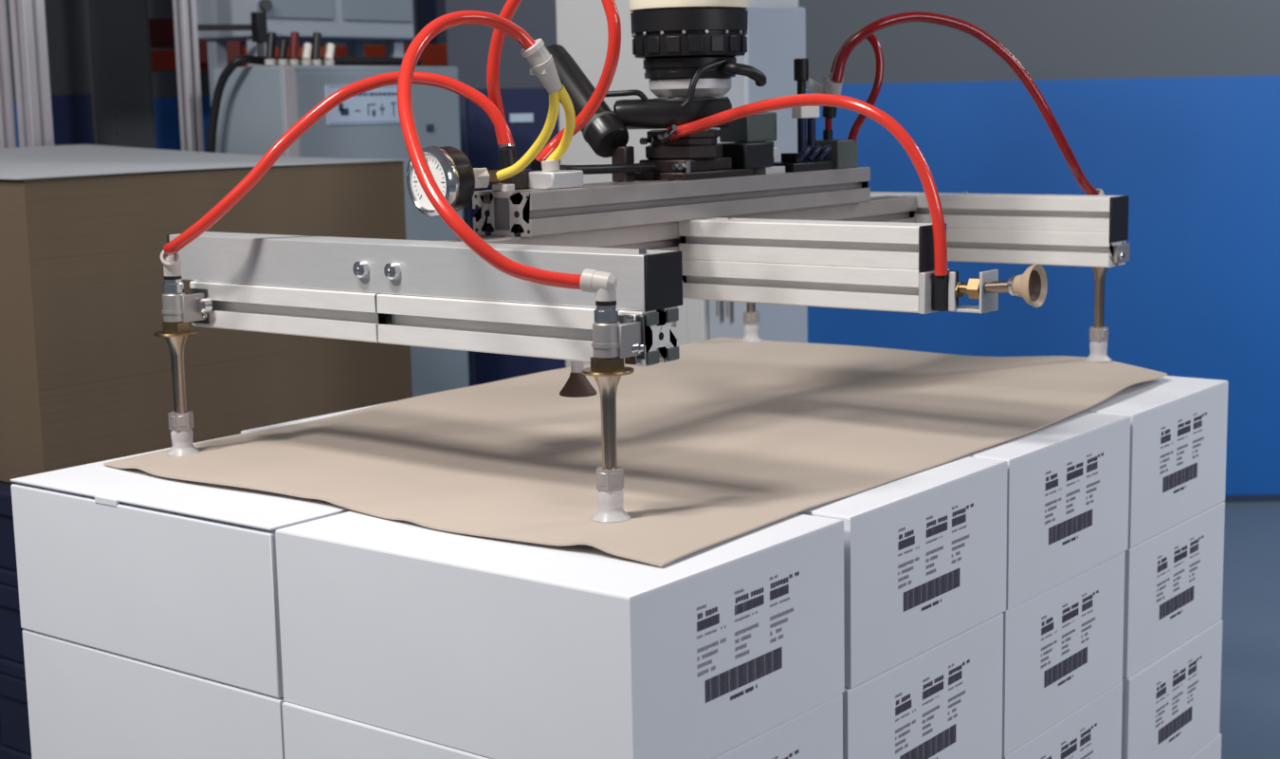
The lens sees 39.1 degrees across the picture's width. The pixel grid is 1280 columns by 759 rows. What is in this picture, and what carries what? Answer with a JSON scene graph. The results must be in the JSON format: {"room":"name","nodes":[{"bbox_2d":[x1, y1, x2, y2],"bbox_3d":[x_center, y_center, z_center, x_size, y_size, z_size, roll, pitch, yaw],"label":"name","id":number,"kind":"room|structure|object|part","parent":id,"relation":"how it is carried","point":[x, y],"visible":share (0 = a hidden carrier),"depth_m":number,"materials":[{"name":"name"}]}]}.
{"room":"workspace","nodes":[
{"label":"workspace","id":0,"kind":"room"},
{"bbox_2d":[5,0,1279,494],"bbox_3d":[-0.027,-1.302,4.754,12.000,3.352,0.150,-1,9,0],"label":"wall","id":1,"kind":"structure","parent":0,"point":[1170,106],"depth_m":4.79,"materials":[{"name":"paint"}]},
{"bbox_2d":[1224,493,1279,502],"bbox_3d":[0.007,0.358,4.923,12.000,0.018,0.012,-1,9,0],"label":"baseboard","id":2,"kind":"structure","parent":1,"relation":"attached to","point":[1248,497],"depth_m":4.92,"materials":[{"name":"blue paint"}]},
{"bbox_2d":[1219,501,1279,758],"bbox_3d":[-0.251,0.639,3.499,11.000,0.100,11.000,6,11,38],"label":"floor","id":3,"kind":"structure","parent":0,"point":[1250,687],"depth_m":3.72,"materials":[{"name":"blue concrete"}]},
{"bbox_2d":[0,0,16,147],"bbox_3d":[-1.316,-0.461,3.717,0.048,2.052,0.048,6,11,38],"label":"fence post","id":4,"kind":"object","parent":3,"relation":"on","point":[8,137],"visible":0.02,"depth_m":3.69,"materials":[{"name":"metal"}]},
{"bbox_2d":[9,0,54,146],"bbox_3d":[-1.242,-0.462,3.718,0.052,2.052,0.052,6,11,38],"label":"fence post","id":5,"kind":"object","parent":3,"relation":"on","point":[27,17],"visible":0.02,"depth_m":3.68,"materials":[{"name":"metal"}]},
{"bbox_2d":[44,0,156,148],"bbox_3d":[-1.240,-0.429,4.169,0.209,1.852,0.170,6,11,38],"label":"tall cabinet","id":6,"kind":"object","parent":3,"relation":"on","point":[100,62],"visible":0.38,"depth_m":4.06,"materials":[{"name":"grey metal"}]},
{"bbox_3d":[-1.288,-0.122,4.151,0.188,1.052,0.004,6,11,38],"label":"panel","id":7,"kind":"part","parent":6,"relation":"part of","materials":[{"name":"blue paint"}]},
{"bbox_3d":[-1.161,-0.447,4.106,0.003,1.702,0.144,6,11,38],"label":"door","id":8,"kind":"part","parent":6,"relation":"part of","materials":[{"name":"grey paint"}]},
{"bbox_2d":[172,0,267,151],"bbox_3d":[-0.857,-0.474,3.743,0.188,2.052,0.047,-5,9,-22],"label":"fence post","id":9,"kind":"object","parent":3,"relation":"on","point":[185,17],"visible":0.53,"depth_m":3.69,"materials":[{"name":"metal"}]},
{"bbox_3d":[-0.842,-0.724,3.714,0.145,0.012,0.010,-5,9,-23],"label":"sensor arm","id":10,"kind":"part","parent":9,"relation":"part of","materials":[{"name":"black plastic"}]},
{"bbox_3d":[-0.785,-0.681,3.733,0.010,0.033,0.012,6,11,38],"label":"sensor stem","id":11,"kind":"part","parent":9,"relation":"part of","materials":[{"name":"grey metal"}]},
{"bbox_2d":[148,0,447,72],"bbox_3d":[-0.849,-0.405,4.625,0.842,1.652,0.136,-2,9,-3],"label":"storage rack","id":12,"kind":"object","parent":3,"relation":"on","point":[161,29],"visible":0.07,"depth_m":4.52,"materials":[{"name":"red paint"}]},
{"bbox_2d":[196,0,414,152],"bbox_3d":[-0.721,-0.423,4.054,0.218,1.852,0.463,6,11,38],"label":"machine housing","id":13,"kind":"object","parent":3,"relation":"on","point":[355,23],"visible":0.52,"depth_m":3.90,"materials":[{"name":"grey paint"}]},
{"bbox_3d":[-0.901,-0.110,3.990,0.030,1.261,0.030,6,11,38],"label":"leg","id":14,"kind":"part","parent":13,"relation":"part of","materials":[{"name":"blue paint"}]},
{"bbox_3d":[-0.799,-0.100,3.911,0.030,1.261,0.030,6,11,38],"label":"leg","id":15,"kind":"part","parent":13,"relation":"part of","materials":[{"name":"blue paint"}]},
{"bbox_3d":[-0.780,-0.780,3.764,0.012,0.026,0.026,6,11,38],"label":"knob","id":16,"kind":"part","parent":13,"relation":"part of","materials":[{"name":"grey plastic"}]},
{"bbox_3d":[-0.733,-1.033,3.809,0.006,0.532,0.199,6,11,38],"label":"panel","id":17,"kind":"part","parent":13,"relation":"part of","materials":[{"name":"grey paint"}]},
{"bbox_3d":[-0.652,-0.163,4.305,0.030,1.261,0.030,6,11,38],"label":"leg","id":18,"kind":"part","parent":13,"relation":"part of","materials":[{"name":"blue paint"}]},
{"bbox_3d":[-0.590,-1.063,3.990,0.006,0.532,0.208,6,11,38],"label":"panel","id":19,"kind":"part","parent":13,"relation":"part of","materials":[{"name":"grey paint"}]},
{"bbox_3d":[-0.550,-0.153,4.226,0.030,1.261,0.030,6,11,38],"label":"leg","id":20,"kind":"part","parent":13,"relation":"part of","materials":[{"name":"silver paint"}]},
{"bbox_2d":[206,31,469,397],"bbox_3d":[-0.617,-0.080,3.760,0.215,1.258,0.538,6,11,38],"label":"cabinet","id":21,"kind":"object","parent":3,"relation":"on","point":[252,107],"visible":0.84,"depth_m":3.58,"materials":[{"name":"grey metal"}]},
{"bbox_3d":[-0.552,-0.550,3.612,0.002,0.077,0.205,6,11,38],"label":"pictogram plate","id":22,"kind":"part","parent":21,"relation":"part of","materials":[{"name":"white plastic"}]},
{"bbox_3d":[-0.513,-0.066,3.727,0.003,1.117,0.447,6,11,38],"label":"door","id":23,"kind":"part","parent":21,"relation":"part of","materials":[{"name":"grey paint"}]},
{"bbox_2d":[444,0,566,385],"bbox_3d":[-0.294,-0.548,4.153,0.285,2.052,0.042,-1,9,0],"label":"wall","id":24,"kind":"structure","parent":3,"relation":"on","point":[467,45],"depth_m":4.13,"materials":[{"name":"paint"}]},
{"bbox_3d":[-0.306,-1.115,4.074,0.285,0.907,0.030,-1,9,0],"label":"panel","id":25,"kind":"part","parent":24,"relation":"part of","materials":[{"name":"grey metal"}]},
{"bbox_3d":[-0.285,-0.100,4.227,0.285,1.144,0.030,-1,9,0],"label":"panel","id":26,"kind":"part","parent":24,"relation":"part of","materials":[{"name":"blue paint"}]},
{"bbox_2d":[509,113,533,122],"bbox_3d":[-0.271,-0.599,4.134,0.054,0.019,0.004,-1,9,0],"label":"wall plate","id":27,"kind":"object","parent":24,"relation":"attached to","point":[514,118],"visible":1,"depth_m":4.13,"materials":[{"name":"white plastic"}]},
{"bbox_2d":[555,0,807,366],"bbox_3d":[0.107,-0.259,3.191,0.397,1.752,0.305,6,11,38],"label":"column","id":28,"kind":"structure","parent":3,"relation":"on","point":[776,35],"depth_m":3.04,"materials":[{"name":"grey paint"}]},
{"bbox_3d":[-0.013,-0.046,3.130,0.240,0.650,0.002,6,11,38],"label":"access panel","id":29,"kind":"part","parent":28,"relation":"part of","materials":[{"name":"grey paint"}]},
{"bbox_2d":[628,0,766,109],"bbox_3d":[0.046,-0.645,2.450,0.172,0.584,1.152,-2,9,-3],"label":"robot arm","id":30,"kind":"object","parent":28,"relation":"attached to","point":[689,49],"visible":0.95,"depth_m":1.95,"materials":[{"name":"metal"}]},
{"bbox_3d":[-0.990,0.566,3.280,0.990,0.140,0.830,6,11,38],"label":"pallet","id":31,"kind":"object","parent":3,"relation":"on","visible":0},
{"bbox_2d":[0,672,32,758],"bbox_3d":[-0.993,0.427,3.259,0.990,0.140,0.830,6,11,38],"label":"pallet","id":32,"kind":"object","parent":31,"relation":"on","point":[14,722],"visible":0.02,"depth_m":2.70,"materials":[{"name":"blue plastic"}]},
{"bbox_2d":[0,582,25,679],"bbox_3d":[-0.996,0.288,3.238,0.990,0.140,0.830,6,11,38],"label":"pallet","id":33,"kind":"object","parent":32,"relation":"on","point":[11,645],"visible":0.02,"depth_m":2.67,"materials":[{"name":"blue plastic"}]},
{"bbox_2d":[0,480,18,586],"bbox_3d":[-0.999,0.149,3.217,0.990,0.140,0.830,6,11,38],"label":"pallet","id":34,"kind":"object","parent":33,"relation":"on","point":[8,554],"visible":0.02,"depth_m":2.65,"materials":[{"name":"blue plastic"}]},
{"bbox_3d":[-0.998,0.208,3.226,0.990,0.022,0.830,6,11,38],"label":"frame","id":35,"kind":"part","parent":34,"relation":"part of","materials":[{"name":"blue plastic"}]},
{"bbox_2d":[0,161,412,483],"bbox_3d":[-1.005,-0.146,3.181,0.920,0.450,0.755,6,11,38],"label":"pile","id":36,"kind":"object","parent":34,"relation":"on","point":[85,375],"visible":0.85,"depth_m":2.75,"materials":[{"name":"brown cardboard"}]},
{"bbox_2d":[0,144,407,179],"bbox_3d":[-1.011,-0.385,3.146,0.930,0.031,0.768,6,11,38],"label":"sheet","id":37,"kind":"object","parent":36,"relation":"on","point":[33,162],"visible":0.96,"depth_m":3.15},
{"bbox_3d":[-0.995,0.346,3.247,0.990,0.022,0.830,6,11,38],"label":"frame","id":38,"kind":"part","parent":33,"relation":"part of","materials":[{"name":"blue plastic"}]},
{"bbox_3d":[-0.992,0.485,3.268,0.990,0.022,0.830,6,11,38],"label":"frame","id":39,"kind":"part","parent":32,"relation":"part of","materials":[{"name":"blue plastic"}]},
{"bbox_3d":[0.070,0.720,2.101,0.776,0.144,1.200,6,11,38],"label":"wooden pallet","id":40,"kind":"object","parent":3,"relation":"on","visible":0},
{"bbox_2d":[1188,732,1221,758],"bbox_3d":[0.502,0.530,2.315,0.384,0.151,0.292,5,11,37],"label":"carton","id":41,"kind":"object","parent":40,"relation":"on","point":[1212,749],"visible":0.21,"depth_m":2.28,"materials":[{"name":"white cardboard"}]},
{"bbox_2d":[1121,619,1222,758],"bbox_3d":[0.494,0.381,2.286,0.384,0.151,0.292,5,11,38],"label":"carton","id":42,"kind":"object","parent":41,"relation":"on","point":[1171,705],"visible":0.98,"depth_m":2.17,"materials":[{"name":"white cardboard"}]},
{"bbox_3d":[0.493,0.308,2.275,0.384,0.004,0.292,5,11,38],"label":"lid","id":43,"kind":"part","parent":42,"relation":"part of","materials":[{"name":"white cardboard"}]},
{"bbox_2d":[1122,500,1225,677],"bbox_3d":[0.490,0.230,2.264,0.384,0.151,0.292,6,11,38],"label":"carton","id":44,"kind":"object","parent":42,"relation":"on","point":[1174,576],"visible":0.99,"depth_m":2.13,"materials":[{"name":"white cardboard"}]},
{"bbox_2d":[1080,375,1228,547],"bbox_3d":[0.486,0.080,2.240,0.384,0.151,0.292,6,11,38],"label":"carton","id":45,"kind":"object","parent":44,"relation":"on","point":[1178,448],"visible":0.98,"depth_m":2.11,"materials":[{"name":"white cardboard"}]},
{"bbox_3d":[0.485,0.007,2.229,0.384,0.004,0.292,6,11,38],"label":"lid","id":46,"kind":"part","parent":45,"relation":"part of","materials":[{"name":"white cardboard"}]},
{"bbox_3d":[0.488,0.157,2.253,0.384,0.004,0.292,6,11,38],"label":"lid","id":47,"kind":"part","parent":44,"relation":"part of","materials":[{"name":"white cardboard"}]},
{"bbox_3d":[-0.057,0.648,1.611,0.384,0.151,0.293,6,11,38],"label":"carton","id":48,"kind":"object","parent":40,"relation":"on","visible":0},
{"bbox_3d":[-0.060,0.498,1.584,0.384,0.151,0.293,6,11,38],"label":"carton","id":49,"kind":"object","parent":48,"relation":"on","visible":0},
{"bbox_2d":[282,693,842,758],"bbox_3d":[-0.066,0.348,1.563,0.384,0.151,0.292,5,11,37],"label":"carton","id":50,"kind":"object","parent":49,"relation":"on","point":[816,732],"visible":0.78,"depth_m":1.51,"materials":[{"name":"white cardboard"}]},
{"bbox_2d":[274,510,844,758],"bbox_3d":[-0.067,0.197,1.540,0.384,0.151,0.292,6,11,38],"label":"carton","id":51,"kind":"object","parent":50,"relation":"on","point":[494,648],"visible":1,"depth_m":1.42,"materials":[{"name":"white cardboard"}]},
{"bbox_3d":[-0.069,0.125,1.529,0.384,0.004,0.292,6,11,38],"label":"lid","id":52,"kind":"part","parent":51,"relation":"part of","materials":[{"name":"white cardboard"}]},
{"bbox_2d":[103,336,1167,566],"bbox_3d":[0.068,0.035,2.026,0.732,0.016,1.129,6,11,38],"label":"cardboard sheet","id":53,"kind":"object","parent":51,"relation":"on","point":[730,437],"visible":0.97,"depth_m":1.88,"materials":[{"name":"beige cardboard"}]},
{"bbox_2d":[153,0,1129,522],"bbox_3d":[0.088,-0.237,1.980,0.796,0.561,1.110,6,11,38],"label":"vacuum gripper","id":54,"kind":"object","parent":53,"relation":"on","point":[576,271],"visible":1,"depth_m":1.80,"materials":[{"name":"metal"}]},
{"bbox_2d":[153,329,198,336],"bbox_3d":[-0.475,-0.048,1.845,0.044,0.004,0.044,6,11,38],"label":"washer","id":55,"kind":"object","parent":54,"relation":"in","point":[164,332],"depth_m":1.83,"materials":[{"name":"gold metal"}]},
{"bbox_3d":[-0.474,-0.004,1.852,0.025,0.086,0.025,6,11,38],"label":"rod","id":56,"kind":"part","parent":54,"relation":"part of","materials":[{"name":"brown metal"}]},
{"bbox_2d":[165,428,200,456],"bbox_3d":[-0.472,0.063,1.862,0.034,0.026,0.034,6,11,38],"label":"cup","id":57,"kind":"object","parent":54,"relation":"on","point":[182,439],"depth_m":1.85,"materials":[{"name":"white plastic"}]},
{"bbox_3d":[-0.470,-0.074,1.847,0.027,0.030,0.041,6,11,38],"label":"stem mount","id":58,"kind":"part","parent":54,"relation":"part of","materials":[{"name":"metal"}]},
{"bbox_3d":[-0.455,-0.076,1.863,0.028,0.036,0.002,6,11,38],"label":"mount plate","id":59,"kind":"part","parent":54,"relation":"part of","materials":[{"name":"silver metal"}]},
{"bbox_3d":[-0.342,-0.071,1.809,0.274,0.046,0.052,6,11,38],"label":"slotted rail","id":60,"kind":"part","parent":54,"relation":"part of","materials":[{"name":"metal"}]},
{"bbox_3d":[-0.107,-0.049,1.627,0.317,0.046,0.052,6,11,38],"label":"slotted rail","id":61,"kind":"part","parent":54,"relation":"part of","materials":[{"name":"metal"}]},
{"bbox_3d":[-0.058,-0.015,1.657,0.011,0.023,0.011,4,10,30],"label":"stem","id":62,"kind":"part","parent":54,"relation":"part of","materials":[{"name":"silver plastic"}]},
{"bbox_2d":[559,371,596,397],"bbox_3d":[-0.057,0.004,1.660,0.034,0.020,0.034,6,11,38],"label":"cup","id":63,"kind":"object","parent":54,"relation":"on","point":[577,385],"depth_m":1.65,"materials":[{"name":"brown rubber"}]},
{"bbox_2d":[581,365,634,376],"bbox_3d":[-0.027,-0.007,1.498,0.044,0.004,0.044,6,11,38],"label":"washer","id":64,"kind":"object","parent":54,"relation":"in","point":[594,371],"depth_m":1.49,"materials":[{"name":"gold metal"}]},
{"bbox_3d":[-0.026,0.037,1.504,0.025,0.086,0.025,6,11,38],"label":"rod","id":65,"kind":"part","parent":54,"relation":"part of","materials":[{"name":"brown metal"}]},
{"bbox_2d":[590,489,631,522],"bbox_3d":[-0.025,0.104,1.515,0.034,0.026,0.034,6,11,38],"label":"cup","id":66,"kind":"object","parent":54,"relation":"on","point":[611,509],"depth_m":1.51,"materials":[{"name":"white plastic"}]},
{"bbox_3d":[-0.022,-0.034,1.499,0.027,0.030,0.041,6,11,38],"label":"stem mount","id":67,"kind":"part","parent":54,"relation":"part of","materials":[{"name":"metal"}]},
{"bbox_3d":[-0.007,-0.035,1.515,0.028,0.036,0.002,6,11,38],"label":"mount plate","id":68,"kind":"part","parent":54,"relation":"part of","materials":[{"name":"silver metal"}]},
{"bbox_3d":[-0.007,-0.034,1.510,0.012,0.042,0.011,6,11,38],"label":"clamp plate","id":69,"kind":"part","parent":54,"relation":"part of","materials":[{"name":"metal"}]},
{"bbox_3d":[0.031,-0.265,1.945,0.009,0.020,0.030,-5,9,-25],"label":"lever","id":70,"kind":"part","parent":54,"relation":"part of","materials":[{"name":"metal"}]},
{"bbox_2d":[613,97,731,129],"bbox_3d":[0.035,-0.288,1.954,0.128,0.032,0.032,-1,9,0],"label":"cable","id":71,"kind":"object","parent":54,"relation":"on","point":[643,113],"depth_m":1.94,"materials":[{"name":"black rubber"}]},
{"bbox_3d":[0.161,-0.136,2.624,0.025,0.086,0.025,6,11,38],"label":"rod","id":72,"kind":"part","parent":54,"relation":"part of","materials":[{"name":"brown metal"}]},
{"bbox_2d":[739,323,763,342],"bbox_3d":[0.163,-0.069,2.634,0.034,0.026,0.034,6,11,38],"label":"cup","id":73,"kind":"object","parent":54,"relation":"on","point":[751,330],"depth_m":2.62,"materials":[{"name":"white plastic"}]},
{"bbox_3d":[0.193,-0.321,2.154,0.018,0.121,0.018,6,11,38],"label":"sensor post","id":74,"kind":"part","parent":54,"relation":"part of","materials":[{"name":"black plastic"}]},
{"bbox_3d":[0.293,-0.088,1.796,0.007,0.041,0.051,6,11,38],"label":"plate","id":75,"kind":"part","parent":54,"relation":"part of","materials":[{"name":"metal"}]},
{"bbox_3d":[0.329,-0.088,1.780,0.038,0.040,0.035,6,11,38],"label":"angle plate","id":76,"kind":"part","parent":54,"relation":"part of","materials":[{"name":"metal"}]},
{"bbox_3d":[0.349,-0.090,1.752,0.029,0.014,0.012,6,11,38],"label":"rod","id":77,"kind":"part","parent":54,"relation":"part of","materials":[{"name":"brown metal"}]},
{"bbox_2d":[1012,263,1047,307],"bbox_3d":[0.373,-0.091,1.734,0.024,0.042,0.042,6,11,38],"label":"cup","id":78,"kind":"object","parent":54,"relation":"on","point":[1032,284],"depth_m":1.73,"materials":[{"name":"beige plastic"}]},
{"bbox_2d":[1084,340,1112,361],"bbox_3d":[0.586,-0.037,2.304,0.034,0.026,0.034,6,11,38],"label":"cup","id":79,"kind":"object","parent":54,"relation":"on","point":[1098,349],"depth_m":2.30,"materials":[{"name":"white plastic"}]},
{"bbox_3d":[0.584,-0.104,2.294,0.025,0.086,0.025,6,11,38],"label":"rod","id":80,"kind":"part","parent":54,"relation":"part of","materials":[{"name":"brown metal"}]},
{"bbox_3d":[-0.366,0.619,1.846,0.384,0.151,0.292,6,11,38],"label":"carton","id":81,"kind":"object","parent":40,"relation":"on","visible":0},
{"bbox_3d":[-0.368,0.468,1.822,0.384,0.151,0.293,5,11,37],"label":"carton","id":82,"kind":"object","parent":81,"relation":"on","visible":0},
{"bbox_2d":[22,628,285,758],"bbox_3d":[-0.371,0.318,1.800,0.384,0.151,0.292,6,11,38],"label":"carton","id":83,"kind":"object","parent":82,"relation":"on","point":[84,702],"visible":0.4,"depth_m":1.69,"materials":[{"name":"white cardboard"}]},
{"bbox_3d":[-0.372,0.245,1.789,0.384,0.004,0.292,6,11,38],"label":"lid","id":84,"kind":"part","parent":83,"relation":"part of","materials":[{"name":"white cardboard"}]},
{"bbox_2d":[10,433,351,697],"bbox_3d":[-0.376,0.168,1.778,0.384,0.151,0.293,5,11,37],"label":"carton","id":85,"kind":"object","parent":83,"relation":"on","point":[179,575],"visible":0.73,"depth_m":1.65,"materials":[{"name":"white cardboard"}]},
{"bbox_3d":[-0.377,0.094,1.766,0.383,0.002,0.292,5,11,37],"label":"lid","id":86,"kind":"part","parent":85,"relation":"part of","materials":[{"name":"white cardboard"}]},
{"bbox_3d":[0.129,0.609,1.843,0.384,0.151,0.293,6,11,38],"label":"carton","id":87,"kind":"object","parent":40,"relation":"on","visible":0},
{"bbox_3d":[0.123,0.459,1.819,0.384,0.151,0.293,6,11,38],"label":"carton","id":88,"kind":"object","parent":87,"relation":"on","visible":0},
{"bbox_2d":[841,612,1003,758],"bbox_3d":[0.119,0.309,1.795,0.384,0.151,0.293,6,11,38],"label":"carton","id":89,"kind":"object","parent":88,"relation":"on","point":[944,701],"visible":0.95,"depth_m":1.69,"materials":[{"name":"white cardboard"}]},
{"bbox_2d":[798,455,1007,688],"bbox_3d":[0.119,0.158,1.775,0.384,0.151,0.292,6,11,38],"label":"carton","id":90,"kind":"object","parent":89,"relation":"on","point":[925,551],"visible":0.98,"depth_m":1.64,"materials":[{"name":"white cardboard"}]},
{"bbox_3d":[0.118,0.085,1.764,0.384,0.004,0.292,6,11,38],"label":"lid","id":91,"kind":"part","parent":90,"relation":"part of","materials":[{"name":"white cardboard"}]},
{"bbox_3d":[0.117,0.236,1.784,0.384,0.004,0.292,6,11,38],"label":"lid","id":92,"kind":"part","parent":89,"relation":"part of","materials":[{"name":"white cardboard"}]},
{"bbox_3d":[-0.180,0.579,2.080,0.384,0.151,0.293,6,11,38],"label":"carton","id":93,"kind":"object","parent":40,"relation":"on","visible":0},
{"bbox_3d":[-0.182,0.429,2.057,0.384,0.151,0.293,6,11,38],"label":"carton","id":94,"kind":"object","parent":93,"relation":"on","visible":0},
{"bbox_3d":[-0.184,0.279,2.033,0.384,0.151,0.293,6,11,38],"label":"carton","id":95,"kind":"object","parent":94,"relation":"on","visible":0},
{"bbox_2d":[240,401,392,433],"bbox_3d":[-0.203,0.127,2.021,0.384,0.151,0.292,6,11,38],"label":"carton","id":96,"kind":"object","parent":95,"relation":"on","point":[348,411],"visible":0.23,"depth_m":2.07,"materials":[{"name":"white cardboard"}]},
{"bbox_3d":[0.309,0.570,2.073,0.384,0.151,0.292,5,11,37],"label":"carton","id":97,"kind":"object","parent":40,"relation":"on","visible":0},
{"bbox_2d":[1002,680,1122,758],"bbox_3d":[0.307,0.419,2.055,0.384,0.151,0.292,5,11,37],"label":"carton","id":98,"kind":"object","parent":97,"relation":"on","point":[1093,730],"visible":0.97,"depth_m":1.97,"materials":[{"name":"white cardboard"}]},
{"bbox_2d":[1002,550,1125,755],"bbox_3d":[0.302,0.270,2.029,0.384,0.151,0.292,5,11,38],"label":"carton","id":99,"kind":"object","parent":98,"relation":"on","point":[1063,645],"visible":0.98,"depth_m":1.90,"materials":[{"name":"white cardboard"}]},
{"bbox_2d":[965,411,1130,608],"bbox_3d":[0.302,0.119,2.006,0.384,0.151,0.292,6,11,38],"label":"carton","id":100,"kind":"object","parent":99,"relation":"on","point":[1068,478],"visible":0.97,"depth_m":1.88,"materials":[{"name":"white cardboard"}]},
{"bbox_3d":[0.300,0.046,1.996,0.384,0.004,0.292,6,11,38],"label":"lid","id":101,"kind":"part","parent":100,"relation":"part of","materials":[{"name":"white cardboard"}]},
{"bbox_3d":[0.301,0.197,2.018,0.384,0.004,0.292,5,11,38],"label":"lid","id":102,"kind":"part","parent":99,"relation":"part of","materials":[{"name":"white cardboard"}]}
]}

